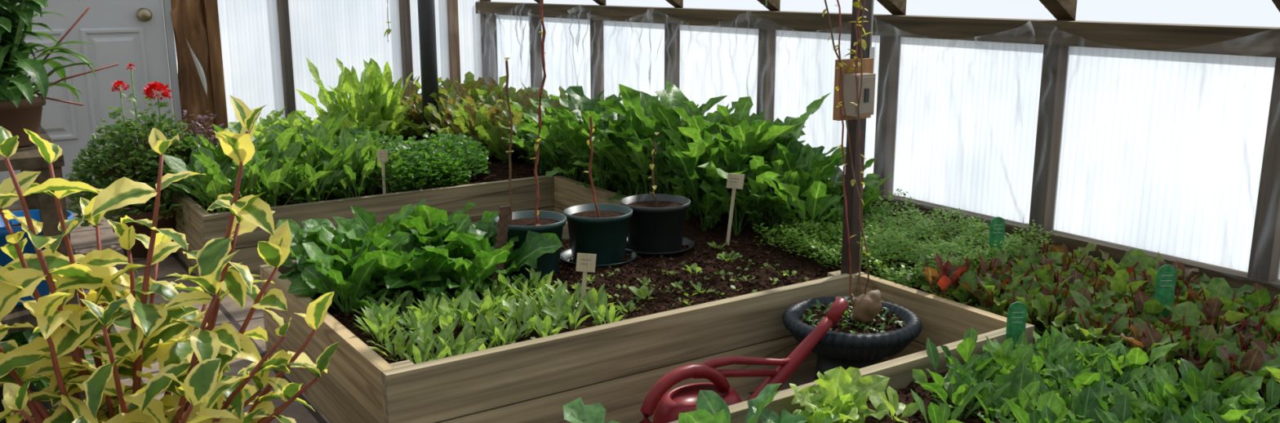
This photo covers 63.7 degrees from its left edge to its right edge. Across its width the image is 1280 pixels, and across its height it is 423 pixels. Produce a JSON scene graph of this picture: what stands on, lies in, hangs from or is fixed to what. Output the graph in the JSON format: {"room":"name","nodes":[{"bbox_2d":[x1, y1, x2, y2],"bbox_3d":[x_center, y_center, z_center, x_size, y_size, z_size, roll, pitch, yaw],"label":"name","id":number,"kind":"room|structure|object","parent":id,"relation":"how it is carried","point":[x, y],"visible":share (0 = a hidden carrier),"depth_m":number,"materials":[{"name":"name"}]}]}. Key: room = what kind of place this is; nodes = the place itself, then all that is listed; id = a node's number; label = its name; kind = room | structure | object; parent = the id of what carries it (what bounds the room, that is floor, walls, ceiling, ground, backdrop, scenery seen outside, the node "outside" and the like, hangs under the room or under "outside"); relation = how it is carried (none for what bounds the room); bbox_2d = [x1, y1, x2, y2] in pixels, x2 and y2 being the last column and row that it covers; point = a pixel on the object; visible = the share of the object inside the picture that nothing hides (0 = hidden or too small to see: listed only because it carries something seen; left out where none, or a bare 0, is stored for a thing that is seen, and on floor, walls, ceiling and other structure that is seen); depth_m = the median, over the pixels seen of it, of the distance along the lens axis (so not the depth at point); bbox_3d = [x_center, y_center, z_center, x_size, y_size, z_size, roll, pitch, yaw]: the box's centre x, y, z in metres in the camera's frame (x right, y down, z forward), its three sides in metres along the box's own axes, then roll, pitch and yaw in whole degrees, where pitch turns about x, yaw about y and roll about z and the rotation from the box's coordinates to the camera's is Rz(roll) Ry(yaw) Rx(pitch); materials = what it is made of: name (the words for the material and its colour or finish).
{"room":"greenhouse","nodes":[
{"label":"greenhouse","id":0,"kind":"room"},
{"bbox_2d":[203,0,490,138],"bbox_3d":[-3.283,-1.406,6.804,5.060,2.473,0.160,-8,15,-33],"label":"wall","id":1,"kind":"structure","parent":0,"point":[211,13],"depth_m":7.37,"materials":[{"name":"translucent plastic"},{"name":"wood"}]},
{"bbox_2d":[0,0,182,193],"bbox_3d":[-3.610,-1.221,6.573,1.260,2.210,0.158,-8,15,-33],"label":"door","id":2,"kind":"structure","parent":1,"relation":"in","point":[140,33],"depth_m":6.71,"materials":[{"name":"white paint"}]},
{"bbox_2d":[170,0,215,140],"bbox_3d":[-3.016,-1.439,6.890,0.248,2.500,0.115,-8,15,-33],"label":"wooden post","id":3,"kind":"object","parent":1,"relation":"attached to","point":[188,18],"depth_m":6.97,"materials":[{"name":"brown wood"}]},
{"bbox_2d":[186,39,207,95],"bbox_3d":[-2.957,-0.953,6.889,0.105,0.410,0.026,-8,15,-33],"label":"strip","id":4,"kind":"object","parent":1,"relation":"attached to","point":[200,70],"visible":1,"depth_m":6.90,"materials":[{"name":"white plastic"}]},
{"bbox_2d":[217,0,285,125],"bbox_3d":[-2.741,-1.643,7.147,0.470,2.187,0.001,-8,15,-33],"label":"window","id":5,"kind":"structure","parent":1,"relation":"in","point":[249,29],"depth_m":7.27,"materials":[{"name":"white plastic"}]},
{"bbox_2d":[288,0,403,120],"bbox_3d":[-2.171,-1.584,7.550,0.900,1.899,0.001,-8,15,-33],"label":"window","id":6,"kind":"structure","parent":1,"relation":"in","point":[352,32],"depth_m":7.59,"materials":[{"name":"white plastic"}]},
{"bbox_2d":[409,0,449,93],"bbox_3d":[-1.635,-1.392,7.959,0.390,1.347,0.001,-8,15,-33],"label":"window","id":7,"kind":"structure","parent":1,"relation":"in","point":[441,6],"depth_m":8.00,"materials":[{"name":"white plastic"}]},
{"bbox_2d":[457,0,482,84],"bbox_3d":[-1.348,-1.317,8.172,0.300,1.108,0.001,-8,15,-33],"label":"window","id":8,"kind":"structure","parent":1,"relation":"in","point":[469,22],"depth_m":8.16,"materials":[{"name":"white plastic"}]},
{"bbox_2d":[2,188,814,422],"bbox_3d":[-0.788,0.616,3.427,5.060,0.020,9.020,-8,15,-33],"label":"floor","id":9,"kind":"structure","parent":0,"point":[83,240],"depth_m":4.31,"materials":[{"name":"concrete"}]},
{"bbox_2d":[0,125,84,405],"bbox_3d":[-1.641,0.371,2.163,0.810,1.002,0.623,-8,15,-33],"label":"plant shelf","id":10,"kind":"object","parent":9,"relation":"on","point":[28,158],"visible":0.27,"depth_m":2.04,"materials":[{"name":"brown wood"}]},
{"bbox_2d":[0,208,73,305],"bbox_3d":[-1.278,0.097,2.164,0.173,0.170,0.173,-8,15,-33],"label":"plant pot","id":11,"kind":"object","parent":10,"relation":"on","point":[42,287],"visible":0.21,"depth_m":2.12,"materials":[{"name":"plastic"}]},
{"bbox_2d":[0,328,116,422],"bbox_3d":[-1.382,0.358,2.271,0.491,0.334,0.449,-8,15,-33],"label":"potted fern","id":12,"kind":"object","parent":10,"relation":"on","point":[24,337],"visible":0.09,"depth_m":2.24,"materials":[{"name":"green plant"}]},
{"bbox_2d":[0,0,118,147],"bbox_3d":[-1.325,-0.377,2.111,0.378,0.481,0.334,1,12,5],"label":"planter","id":13,"kind":"object","parent":10,"relation":"on","point":[21,104],"visible":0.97,"depth_m":2.09,"materials":[{"name":"brown ceramic"}]},
{"bbox_2d":[65,63,223,257],"bbox_3d":[-2.459,-0.263,5.153,0.792,0.948,0.797,0,12,0],"label":"geranium","id":14,"kind":"object","parent":9,"relation":"on","point":[127,159],"visible":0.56,"depth_m":5.02,"materials":[{"name":"green plant"}]},
{"bbox_2d":[417,0,439,140],"bbox_3d":[-1.399,-1.121,6.801,0.110,1.917,0.110,-8,15,-33],"label":"pipe","id":15,"kind":"object","parent":9,"relation":"on","point":[426,8],"visible":0.49,"depth_m":6.78,"materials":[{"name":"black metal"}]},
{"bbox_2d":[163,131,1279,422],"bbox_3d":[-0.077,0.254,4.253,2.705,0.330,8.100,-8,15,-33],"label":"raised garden bed","id":16,"kind":"object","parent":9,"relation":"on","point":[615,365],"visible":0.32,"depth_m":3.32,"materials":[{"name":"brown wood"}]},
{"bbox_2d":[145,106,431,213],"bbox_3d":[-1.813,-0.257,5.183,1.179,0.450,1.250,12,17,43],"label":"leafy plants","id":17,"kind":"object","parent":16,"relation":"on","point":[286,161],"visible":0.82,"depth_m":5.00,"materials":[{"name":"green plant"}]},
{"bbox_2d":[223,57,416,143],"bbox_3d":[-2.044,-0.689,6.721,1.346,0.616,0.854,-8,15,-33],"label":"leafy plants","id":18,"kind":"object","parent":16,"relation":"on","point":[373,101],"visible":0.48,"depth_m":6.70,"materials":[{"name":"green plant"}]},
{"bbox_2d":[377,149,387,194],"bbox_3d":[-1.258,-0.160,5.062,0.050,0.290,0.011,-2,13,-11],"label":"plant label","id":19,"kind":"object","parent":16,"relation":"on","point":[382,154],"visible":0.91,"depth_m":5.04,"materials":[{"name":"brown wood"}]},
{"bbox_2d":[333,124,491,192],"bbox_3d":[-1.179,-0.307,5.547,0.858,0.331,0.948,12,17,43],"label":"parsley patch","id":20,"kind":"object","parent":16,"relation":"on","point":[446,159],"visible":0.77,"depth_m":5.31,"materials":[{"name":"green plant"}]},
{"bbox_2d":[275,199,563,314],"bbox_3d":[-0.828,0.138,3.679,0.914,0.306,0.862,-8,15,-33],"label":"leafy greens","id":21,"kind":"object","parent":16,"relation":"on","point":[417,246],"visible":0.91,"depth_m":3.54,"materials":[{"name":"green plant"}]},
{"bbox_2d":[351,266,625,364],"bbox_3d":[-0.500,0.320,3.252,0.843,0.137,0.647,-8,15,-33],"label":"seedlings","id":22,"kind":"object","parent":16,"relation":"on","point":[555,310],"visible":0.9,"depth_m":3.21,"materials":[{"name":"green plant"}]},
{"bbox_2d":[490,204,511,294],"bbox_3d":[-0.485,0.141,3.584,0.091,0.320,0.008,-8,15,-33],"label":"wooden stake","id":23,"kind":"object","parent":16,"relation":"on","point":[504,214],"visible":0.62,"depth_m":3.57,"materials":[{"name":"wood"}]},
{"bbox_2d":[397,71,608,164],"bbox_3d":[-1.046,-0.665,6.961,1.186,0.458,2.205,-7,14,-28],"label":"lettuce","id":24,"kind":"object","parent":16,"relation":"on","point":[478,110],"visible":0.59,"depth_m":6.55,"materials":[{"name":"green plant"}]},
{"bbox_2d":[493,0,566,279],"bbox_3d":[-0.406,-0.709,3.655,0.269,1.933,0.269,-8,15,-33],"label":"flower pot","id":25,"kind":"object","parent":16,"relation":"on","point":[520,221],"visible":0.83,"depth_m":3.77,"materials":[{"name":"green plastic"}]},
{"bbox_2d":[575,253,596,315],"bbox_3d":[-0.175,0.246,3.357,0.068,0.233,0.011,-1,12,-5],"label":"plant label","id":26,"kind":"object","parent":16,"relation":"on","point":[585,263],"visible":0.91,"depth_m":3.34,"materials":[{"name":"brown wood"}]},
{"bbox_2d":[563,396,620,422],"bbox_3d":[-0.036,0.504,2.202,0.253,0.193,0.230,-8,15,-33],"label":"plant","id":27,"kind":"object","parent":16,"relation":"on","point":[574,411],"visible":1,"depth_m":2.22,"materials":[{"name":"green plant"}]},
{"bbox_2d":[560,116,637,268],"bbox_3d":[-0.162,-0.082,3.972,0.306,0.574,0.306,-8,15,-33],"label":"flower pot","id":28,"kind":"object","parent":16,"relation":"on","point":[601,229],"visible":0.86,"depth_m":3.93,"materials":[{"name":"green plastic"}]},
{"bbox_2d":[418,240,808,363],"bbox_3d":[-0.183,0.282,3.581,1.630,0.066,0.865,-8,15,-33],"label":"seedlings","id":29,"kind":"object","parent":16,"relation":"on","point":[643,291],"visible":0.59,"depth_m":3.71,"materials":[{"name":"green plant"}]},
{"bbox_2d":[620,132,694,257],"bbox_3d":[0.062,-0.077,4.164,0.325,0.483,0.325,-8,15,-33],"label":"flower pot","id":30,"kind":"object","parent":16,"relation":"on","point":[656,224],"visible":0.91,"depth_m":4.11,"materials":[{"name":"black plastic"}]},
{"bbox_2d":[501,79,892,247],"bbox_3d":[0.164,-0.355,5.187,1.165,0.622,2.652,-8,15,-31],"label":"leafy plants","id":31,"kind":"object","parent":16,"relation":"on","point":[695,153],"visible":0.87,"depth_m":4.69,"materials":[{"name":"green plant"}]},
{"bbox_2d":[725,173,744,245],"bbox_3d":[0.386,0.007,4.212,0.074,0.332,0.011,-1,12,-5],"label":"plant label","id":32,"kind":"object","parent":16,"relation":"on","point":[735,181],"visible":0.91,"depth_m":4.18,"materials":[{"name":"brown wood"}]},
{"bbox_2d":[678,382,840,422],"bbox_3d":[0.243,0.484,2.286,0.359,0.190,0.316,-8,15,-33],"label":"plant","id":33,"kind":"object","parent":16,"relation":"on","point":[711,407],"visible":1,"depth_m":2.31,"materials":[{"name":"green plant"}]},
{"bbox_2d":[789,365,919,422],"bbox_3d":[0.496,0.460,2.505,0.423,0.162,0.236,-8,15,-33],"label":"plant","id":34,"kind":"object","parent":16,"relation":"on","point":[842,392],"visible":0.96,"depth_m":2.50,"materials":[{"name":"green plant"}]},
{"bbox_2d":[752,188,1057,287],"bbox_3d":[1.029,0.077,4.081,0.839,0.200,0.904,-8,15,-33],"label":"chickweed patch","id":35,"kind":"object","parent":16,"relation":"on","point":[920,226],"visible":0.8,"depth_m":4.01,"materials":[{"name":"green plant"}]},
{"bbox_2d":[910,326,1072,422],"bbox_3d":[0.785,0.446,2.502,0.395,0.209,0.782,0,12,-2],"label":"leafy plant","id":36,"kind":"object","parent":16,"relation":"on","point":[1049,404],"visible":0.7,"depth_m":2.39,"materials":[{"name":"green plant"}]},
{"bbox_2d":[988,216,1005,259],"bbox_3d":[1.339,0.147,3.878,0.056,0.260,0.006,0,12,-2],"label":"marker","id":37,"kind":"object","parent":16,"relation":"on","point":[997,231],"visible":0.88,"depth_m":3.86,"materials":[{"name":"plastic"}]},
{"bbox_2d":[1005,302,1026,345],"bbox_3d":[1.095,0.389,3.014,0.056,0.260,0.006,0,12,-2],"label":"marker","id":38,"kind":"object","parent":16,"relation":"attached to","point":[1016,311],"visible":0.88,"depth_m":3.00,"materials":[{"name":"plastic"}]},
{"bbox_2d":[905,240,1279,408],"bbox_3d":[1.700,0.315,3.151,1.002,0.196,1.754,-8,15,-33],"label":"leaf lettuce","id":39,"kind":"object","parent":16,"relation":"on","point":[1051,293],"visible":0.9,"depth_m":3.24,"materials":[{"name":"plant"}]},
{"bbox_2d":[913,324,1279,422],"bbox_3d":[1.275,0.492,2.391,0.879,0.172,1.249,-8,15,-33],"label":"spinach patch","id":40,"kind":"object","parent":16,"relation":"on","point":[1094,397],"visible":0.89,"depth_m":2.55,"materials":[{"name":"green plant"}]},
{"bbox_2d":[1154,264,1176,316],"bbox_3d":[1.639,0.297,3.230,0.062,0.268,0.006,0,12,-2],"label":"marker","id":41,"kind":"object","parent":16,"relation":"on","point":[1166,277],"visible":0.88,"depth_m":3.21,"materials":[{"name":"plastic"}]},
{"bbox_2d":[639,296,849,422],"bbox_3d":[0.315,0.496,2.997,0.773,0.392,0.221,-8,15,-33],"label":"watering can","id":42,"kind":"object","parent":9,"relation":"on","point":[666,406],"visible":0.86,"depth_m":2.93,"materials":[{"name":"red plastic"}]},
{"bbox_2d":[782,289,922,381],"bbox_3d":[0.680,0.430,3.338,0.442,0.380,0.442,0,12,2],"label":"bowl planter","id":43,"kind":"object","parent":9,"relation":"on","point":[868,332],"visible":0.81,"depth_m":3.25,"materials":[{"name":"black plastic"}]},
{"bbox_2d":[822,0,871,307],"bbox_3d":[0.649,-0.440,3.207,0.231,1.564,0.529,7,14,29],"label":"climbing vine","id":44,"kind":"object","parent":43,"relation":"in","point":[862,43],"visible":0.97,"depth_m":3.25,"materials":[{"name":"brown plant"}]},
{"bbox_2d":[840,0,871,274],"bbox_3d":[0.746,-0.414,3.526,0.045,1.949,0.045,-8,15,-33],"label":"support post","id":45,"kind":"object","parent":9,"relation":"on","point":[851,194],"visible":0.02,"depth_m":3.57,"materials":[{"name":"dark brown wood"}]},
{"bbox_2d":[832,0,875,120],"bbox_3d":[0.749,-0.757,3.372,0.190,0.915,0.107,-11,17,-41],"label":"outlet box","id":46,"kind":"object","parent":45,"relation":"attached to","point":[868,91],"visible":0.91,"depth_m":3.40,"materials":[{"name":"beige plastic"}]},
{"bbox_3d":[-0.799,0.843,1.005,1.000,0.580,0.758,-8,15,-33],"label":"bench","id":47,"kind":"object","parent":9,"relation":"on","visible":0},
{"bbox_2d":[0,94,339,422],"bbox_3d":[-0.528,0.200,1.101,0.396,0.632,0.349,-8,15,-33],"label":"variegated shrub","id":48,"kind":"object","parent":47,"relation":"on","point":[193,356],"visible":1,"depth_m":1.09,"materials":[{"name":"green plant"}]},
{"bbox_2d":[475,1,1279,309],"bbox_3d":[1.270,-0.272,4.639,0.150,1.190,9.020,-8,15,-33],"label":"wall","id":49,"kind":"structure","parent":0,"point":[1056,36],"depth_m":4.15,"materials":[{"name":"translucent corrugated plastic"},{"name":"weathered wood"}]},
{"bbox_2d":[496,14,530,92],"bbox_3d":[-0.946,-1.132,7.910,0.001,0.780,0.698,-8,15,-33],"label":"window","id":50,"kind":"structure","parent":49,"relation":"in","point":[504,38],"depth_m":7.92,"materials":[{"name":"white plastic"}]},
{"bbox_2d":[541,17,591,98],"bbox_3d":[-0.501,-0.988,7.260,0.001,0.780,0.816,-8,15,-33],"label":"window","id":51,"kind":"structure","parent":49,"relation":"in","point":[558,73],"depth_m":7.27,"materials":[{"name":"white plastic"}]},
{"bbox_2d":[603,20,664,103],"bbox_3d":[-0.024,-0.834,6.561,0.001,0.780,0.816,-8,15,-33],"label":"window","id":52,"kind":"structure","parent":49,"relation":"in","point":[625,62],"depth_m":6.56,"materials":[{"name":"white plastic"}]},
{"bbox_2d":[478,4,876,98],"bbox_3d":[0.764,-0.570,5.108,0.101,0.820,7.250,-8,15,-33],"label":"plastic sheeting","id":53,"kind":"object","parent":49,"relation":"attached to","point":[580,10],"visible":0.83,"depth_m":6.81,"materials":[{"name":"white plastic"}]},
{"bbox_2d":[679,24,758,115],"bbox_3d":[0.454,-0.680,5.863,0.001,0.780,0.816,-8,15,-33],"label":"window","id":54,"kind":"structure","parent":49,"relation":"in","point":[711,65],"depth_m":5.85,"materials":[{"name":"white plastic"}]},
{"bbox_2d":[773,30,879,187],"bbox_3d":[0.932,-0.526,5.165,0.001,0.780,0.816,-8,15,-33],"label":"window","id":55,"kind":"structure","parent":49,"relation":"in","point":[805,61],"depth_m":5.22,"materials":[{"name":"white plastic"}]},
{"bbox_2d":[892,36,1044,223],"bbox_3d":[1.410,-0.372,4.467,0.001,0.780,0.816,-8,15,-33],"label":"window","id":56,"kind":"structure","parent":49,"relation":"in","point":[967,111],"depth_m":4.45,"materials":[{"name":"white plastic"}]},
{"bbox_2d":[1052,46,1275,272],"bbox_3d":[1.888,-0.218,3.769,0.001,0.780,0.816,-8,15,-33],"label":"window","id":57,"kind":"structure","parent":49,"relation":"in","point":[1162,152],"depth_m":3.74,"materials":[{"name":"white plastic"}]},
{"bbox_2d":[1277,262,1279,279],"bbox_3d":[2.365,-0.063,3.070,0.001,0.780,0.816,-8,15,-33],"label":"window","id":58,"kind":"structure","parent":49,"relation":"in","point":[1278,273],"depth_m":3.46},
{"bbox_2d":[533,0,1279,20],"bbox_3d":[-0.788,-1.391,2.984,5.300,1.710,9.020,-8,15,-33],"label":"ceiling","id":59,"kind":"structure","parent":0,"point":[1061,10],"depth_m":4.64,"materials":[{"name":"white plastic"}]},
{"bbox_2d":[384,0,767,42],"bbox_3d":[-0.492,-1.319,5.166,0.115,1.050,3.096,-11,17,-41],"label":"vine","id":60,"kind":"object","parent":59,"relation":"hanging from","point":[388,31],"visible":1,"depth_m":6.32,"materials":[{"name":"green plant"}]}
]}

